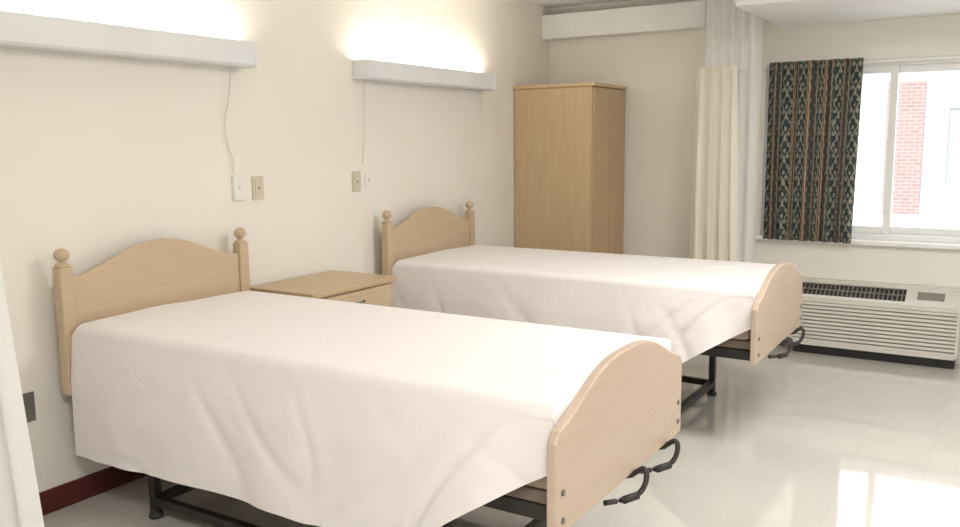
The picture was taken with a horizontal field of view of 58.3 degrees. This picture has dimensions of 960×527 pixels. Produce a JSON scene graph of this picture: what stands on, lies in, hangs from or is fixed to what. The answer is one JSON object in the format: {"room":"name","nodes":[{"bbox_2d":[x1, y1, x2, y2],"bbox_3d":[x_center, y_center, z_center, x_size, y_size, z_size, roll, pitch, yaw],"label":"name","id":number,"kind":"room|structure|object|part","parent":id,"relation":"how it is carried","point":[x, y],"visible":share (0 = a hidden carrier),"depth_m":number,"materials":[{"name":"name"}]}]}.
{"room":"hospital room","nodes":[
{"label":"hospital room","id":0,"kind":"room"},
{"bbox_2d":[0,0,549,492],"bbox_3d":[-1.583,-0.313,3.851,0.150,2.570,8.402,4,9,31],"label":"wall","id":1,"kind":"structure","parent":0,"point":[101,157],"depth_m":4.34,"materials":[{"name":"paint"}]},
{"bbox_2d":[22,391,35,422],"bbox_3d":[-1.812,0.578,3.433,0.012,0.120,0.075,4,9,31],"label":"wall outlet","id":2,"kind":"object","parent":1,"relation":"attached to","point":[28,398],"visible":0.66,"depth_m":3.44,"materials":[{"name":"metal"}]},
{"bbox_2d":[39,466,147,515],"bbox_3d":[-1.678,0.957,3.699,0.012,0.100,7.432,4,9,31],"label":"baseboard","id":3,"kind":"structure","parent":1,"relation":"attached to","point":[64,495],"depth_m":3.67,"materials":[{"name":"red plastic"}]},
{"bbox_2d":[0,10,257,172],"bbox_3d":[-1.548,-0.674,3.609,0.142,0.632,1.548,4,9,31],"label":"wall light fixture","id":4,"kind":"object","parent":1,"relation":"attached to","point":[18,30],"depth_m":3.56,"materials":[{"name":"metal"}]},
{"bbox_3d":[-1.594,-0.930,3.600,0.010,0.118,1.540,4,9,31],"label":"plate","id":5,"kind":"part","parent":4,"relation":"part of","materials":[{"name":"plastic"}]},
{"bbox_3d":[-1.231,-0.700,4.205,0.048,0.513,0.038,-4,9,-24],"label":"pull cord","id":6,"kind":"part","parent":4,"relation":"part of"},
{"bbox_2d":[231,176,244,199],"bbox_3d":[-1.201,-0.377,4.291,0.032,0.120,0.070,4,9,31],"label":"light switch","id":7,"kind":"object","parent":1,"relation":"attached to","point":[238,182],"visible":1,"depth_m":4.28,"materials":[{"name":"plastic"}]},
{"bbox_2d":[251,176,263,199],"bbox_3d":[-1.137,-0.388,4.411,0.015,0.120,0.075,4,9,31],"label":"plate","id":8,"kind":"object","parent":1,"relation":"attached to","point":[257,181],"visible":1,"depth_m":4.40,"materials":[{"name":"beige plastic"}]},
{"bbox_2d":[352,171,360,191],"bbox_3d":[-0.726,-0.483,5.072,0.015,0.120,0.075,4,9,31],"label":"plate","id":9,"kind":"object","parent":1,"relation":"attached to","point":[356,175],"visible":1,"depth_m":5.06,"materials":[{"name":"beige plastic"}]},
{"bbox_2d":[365,174,371,188],"bbox_3d":[-0.666,-0.494,5.163,0.020,0.090,0.060,4,9,31],"label":"light switch","id":10,"kind":"object","parent":1,"relation":"attached to","point":[368,177],"visible":1,"depth_m":5.16,"materials":[{"name":"plastic"}]},
{"bbox_2d":[352,59,495,163],"bbox_3d":[-0.309,-0.966,5.582,0.128,0.596,1.424,4,9,31],"label":"wall light fixture","id":11,"kind":"object","parent":1,"relation":"attached to","point":[366,69],"depth_m":5.34,"materials":[{"name":"metal"}]},
{"bbox_3d":[-0.684,-0.829,5.033,0.025,0.485,0.005,2,8,18],"label":"pull cord","id":12,"kind":"part","parent":11,"relation":"part of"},
{"bbox_2d":[43,345,959,526],"bbox_3d":[0.579,1.175,2.723,5.200,0.100,8.402,4,9,31],"label":"floor","id":13,"kind":"structure","parent":0,"point":[799,439],"depth_m":4.00,"materials":[{"name":"tile"}]},
{"bbox_2d":[250,270,395,306],"bbox_3d":[-0.807,0.481,4.570,0.475,0.783,0.660,4,9,31],"label":"nightstand","id":14,"kind":"object","parent":13,"relation":"on","point":[355,287],"visible":0.28,"depth_m":4.47,"materials":[{"name":"brown wood"}]},
{"bbox_3d":[-0.639,0.216,4.426,0.016,0.145,0.580,4,9,31],"label":"drawer","id":15,"kind":"part","parent":14,"relation":"part of","materials":[{"name":"brown wood"}]},
{"bbox_2d":[52,227,681,526],"bbox_3d":[-0.460,0.496,3.324,2.336,1.096,1.090,4,9,31],"label":"hospital bed","id":16,"kind":"object","parent":13,"relation":"on","point":[305,410],"visible":1,"depth_m":2.90,"materials":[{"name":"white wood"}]},
{"bbox_3d":[-1.663,0.272,3.466,0.054,0.522,0.056,4,9,31],"label":"headboard post","id":17,"kind":"part","parent":16,"relation":"part of","materials":[{"name":"brown wood"}]},
{"bbox_3d":[-1.419,0.182,3.856,0.028,0.585,0.883,4,9,31],"label":"headboard panel","id":18,"kind":"part","parent":16,"relation":"part of","materials":[{"name":"brown wood"}]},
{"bbox_3d":[-1.173,0.156,4.253,0.054,0.522,0.056,4,9,31],"label":"headboard post","id":19,"kind":"part","parent":16,"relation":"part of","materials":[{"name":"brown wood"}]},
{"bbox_3d":[-0.468,0.400,3.295,2.120,0.235,0.899,4,9,31],"label":"mattress","id":20,"kind":"part","parent":16,"relation":"part of","materials":[{"name":"beige fabric"}]},
{"bbox_3d":[0.456,0.470,2.714,0.030,0.422,1.020,4,9,31],"label":"footboard panel","id":21,"kind":"part","parent":16,"relation":"part of","materials":[{"name":"brown wood"}]},
{"bbox_3d":[0.385,0.697,2.753,0.276,0.096,0.172,4,9,31],"label":"crank handle","id":22,"kind":"part","parent":16,"relation":"part of","materials":[{"name":"black metal"}]},
{"bbox_3d":[0.543,0.660,3.006,0.276,0.096,0.172,4,9,31],"label":"crank handle","id":23,"kind":"part","parent":16,"relation":"part of","materials":[{"name":"black metal"}]},
{"bbox_2d":[513,82,626,253],"bbox_3d":[0.710,-0.420,6.782,0.679,1.920,0.608,4,9,31],"label":"wardrobe","id":24,"kind":"object","parent":13,"relation":"on","point":[570,137],"visible":0.63,"depth_m":6.50,"materials":[{"name":"brown wood"}]},
{"bbox_3d":[0.909,-0.408,6.491,0.018,1.795,0.288,4,9,31],"label":"door","id":25,"kind":"part","parent":24,"relation":"part of","materials":[{"name":"brown wood"}]},
{"bbox_3d":[1.064,-0.445,6.738,0.018,1.795,0.288,4,9,31],"label":"door","id":26,"kind":"part","parent":24,"relation":"part of","materials":[{"name":"brown wood"}]},
{"bbox_2d":[381,201,804,413],"bbox_3d":[0.638,0.237,5.085,2.336,1.096,1.081,4,9,31],"label":"hospital bed","id":27,"kind":"object","parent":13,"relation":"on","point":[714,309],"visible":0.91,"depth_m":4.68,"materials":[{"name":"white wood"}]},
{"bbox_3d":[-0.560,0.011,5.236,0.054,0.522,0.056,4,9,31],"label":"headboard post","id":28,"kind":"part","parent":27,"relation":"part of","materials":[{"name":"brown wood"}]},
{"bbox_3d":[-0.316,-0.078,5.626,0.028,0.585,0.883,4,9,31],"label":"headboard panel","id":29,"kind":"part","parent":27,"relation":"part of","materials":[{"name":"brown wood"}]},
{"bbox_3d":[-0.070,-0.104,6.024,0.054,0.522,0.056,4,9,31],"label":"headboard post","id":30,"kind":"part","parent":27,"relation":"part of","materials":[{"name":"brown wood"}]},
{"bbox_2d":[391,245,795,362],"bbox_3d":[0.635,0.255,5.090,2.160,0.552,1.081,4,9,31],"label":"bedspread","id":31,"kind":"object","parent":27,"relation":"on","point":[703,307],"depth_m":4.64,"materials":[{"name":"fabric"}]},
{"bbox_3d":[0.635,0.139,5.065,2.120,0.235,0.899,4,9,31],"label":"mattress","id":32,"kind":"part","parent":27,"relation":"part of","materials":[{"name":"beige fabric"}]},
{"bbox_3d":[1.560,0.209,4.484,0.030,0.422,1.020,4,9,31],"label":"footboard panel","id":33,"kind":"part","parent":27,"relation":"part of","materials":[{"name":"brown wood"}]},
{"bbox_3d":[1.488,0.437,4.524,0.276,0.096,0.172,4,9,31],"label":"crank handle","id":34,"kind":"part","parent":27,"relation":"part of","materials":[{"name":"black metal"}]},
{"bbox_3d":[1.646,0.400,4.776,0.276,0.096,0.172,4,9,31],"label":"crank handle","id":35,"kind":"part","parent":27,"relation":"part of","materials":[{"name":"black metal"}]},
{"bbox_2d":[789,277,959,368],"bbox_3d":[2.693,0.397,5.898,1.050,0.514,0.236,4,9,31],"label":"air conditioner","id":36,"kind":"object","parent":13,"relation":"on","point":[919,325],"visible":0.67,"depth_m":5.80,"materials":[{"name":"plastic"}]},
{"bbox_2d":[802,282,906,301],"bbox_3d":[2.561,0.198,5.944,0.690,0.085,0.130,4,9,31],"label":"vent","id":37,"kind":"object","parent":36,"relation":"attached to","point":[855,291],"depth_m":5.92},
{"bbox_3d":[2.650,0.258,5.809,1.014,0.032,0.038,4,9,31],"label":"rail","id":38,"kind":"part","parent":36,"relation":"part of","materials":[{"name":"plastic"}]},
{"bbox_3d":[2.726,0.156,5.921,1.014,0.032,0.038,4,9,31],"label":"rail","id":39,"kind":"part","parent":36,"relation":"part of","materials":[{"name":"plastic"}]},
{"bbox_3d":[2.980,0.220,5.681,0.160,0.043,0.070,4,9,31],"label":"control panel","id":40,"kind":"part","parent":36,"relation":"part of","materials":[{"name":"grey plastic"}]},
{"bbox_3d":[2.987,0.230,5.683,0.312,0.085,0.129,4,9,31],"label":"control plate","id":41,"kind":"part","parent":36,"relation":"part of","materials":[{"name":"plastic"}]},
{"bbox_2d":[521,0,630,7],"bbox_3d":[0.554,-1.478,2.348,5.200,0.120,8.402,4,9,31],"label":"ceiling","id":42,"kind":"structure","parent":0,"point":[545,3],"depth_m":6.71,"materials":[{"name":"paint"}]},
{"bbox_2d":[0,264,43,526],"bbox_3d":[-1.562,-0.181,2.490,1.280,2.449,0.060,4,9,31],"label":"privacy curtain","id":43,"kind":"object","parent":42,"relation":"hanging from","point":[20,505],"visible":1,"depth_m":2.42,"materials":[{"name":"white fabric"}]},
{"bbox_2d":[689,0,762,262],"bbox_3d":[1.696,-0.739,6.016,0.520,2.389,0.092,4,9,31],"label":"privacy curtain","id":44,"kind":"object","parent":42,"relation":"hanging from","point":[728,87],"visible":0.8,"depth_m":5.98,"materials":[{"name":"fabric"}]},
{"bbox_2d":[550,0,959,363],"bbox_3d":[2.719,-0.654,5.989,4.900,2.570,0.200,4,9,31],"label":"wall","id":45,"kind":"structure","parent":0,"point":[658,71],"depth_m":6.52,"materials":[{"name":"paint"}]},
{"bbox_2d":[542,0,706,40],"bbox_3d":[1.100,-1.860,6.619,1.330,0.190,0.140,4,9,31],"label":"soffit","id":46,"kind":"structure","parent":45,"relation":"attached to","point":[690,15],"depth_m":6.54,"materials":[{"name":"beige paint"}]},
{"bbox_2d":[736,0,959,26],"bbox_3d":[3.131,-1.642,4.785,3.075,0.285,1.152,4,9,31],"label":"ceiling","id":47,"kind":"structure","parent":45,"relation":"attached to","point":[782,13],"depth_m":5.29,"materials":[{"name":"paint"}]},
{"bbox_2d":[756,235,959,249],"bbox_3d":[3.151,-0.109,5.670,2.640,0.032,0.080,4,9,31],"label":"sill","id":48,"kind":"structure","parent":45,"relation":"attached to","point":[758,237],"depth_m":5.84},
{"bbox_2d":[761,58,959,243],"bbox_3d":[3.187,-0.742,5.649,2.560,1.230,0.080,4,9,31],"label":"window","id":49,"kind":"structure","parent":45,"relation":"in","point":[865,236],"depth_m":5.84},
{"bbox_3d":[2.475,-0.794,6.067,0.815,1.140,0.030,4,9,31],"label":"sash","id":50,"kind":"part","parent":49,"relation":"part of","materials":[{"name":"glass"}]},
{"bbox_3d":[3.523,-0.719,5.467,1.705,1.140,0.030,4,9,31],"label":"sash","id":51,"kind":"part","parent":49,"relation":"part of","materials":[{"name":"glass"}]},
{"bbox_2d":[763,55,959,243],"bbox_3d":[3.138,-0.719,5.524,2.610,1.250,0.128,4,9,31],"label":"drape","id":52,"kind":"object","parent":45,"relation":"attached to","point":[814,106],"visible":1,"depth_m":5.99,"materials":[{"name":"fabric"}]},
{"bbox_3d":[3.139,-1.319,5.449,2.610,0.018,0.018,4,9,31],"label":"rod","id":53,"kind":"part","parent":52,"relation":"part of","materials":[{"name":"white metal"}]},
{"label":"outside","id":54,"kind":"structure","parent":0,"visible":0},
{"bbox_3d":[10.246,-0.394,15.347,32.000,0.100,23.298,4,9,31],"label":"ground","id":55,"kind":"structure","parent":54,"visible":0},
{"bbox_2d":[853,71,959,228],"bbox_3d":[6.704,-2.238,9.326,24.000,5.300,0.300,4,9,31],"label":"facade","id":56,"kind":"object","parent":55,"relation":"on","point":[938,208],"visible":0.02,"depth_m":10.29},
{"bbox_2d":[881,81,926,213],"bbox_3d":[5.052,-1.375,10.258,0.410,1.560,0.080,4,9,31],"label":"brick section","id":57,"kind":"object","parent":56,"relation":"attached to","point":[912,94],"visible":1,"depth_m":10.20,"materials":[{"name":"brick"}]},
{"bbox_2d":[938,102,959,189],"bbox_3d":[5.963,-1.326,9.709,1.340,1.000,0.060,4,9,31],"label":"window frame","id":58,"kind":"structure","parent":56,"relation":"in","point":[941,185],"depth_m":10.01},
{"bbox_2d":[945,108,959,183],"bbox_3d":[5.968,-1.327,9.717,1.220,0.880,0.020,4,9,31],"label":"window glass","id":59,"kind":"structure","parent":58,"relation":"in","point":[952,171],"depth_m":9.99,"materials":[{"name":"white glass"}]}
]}

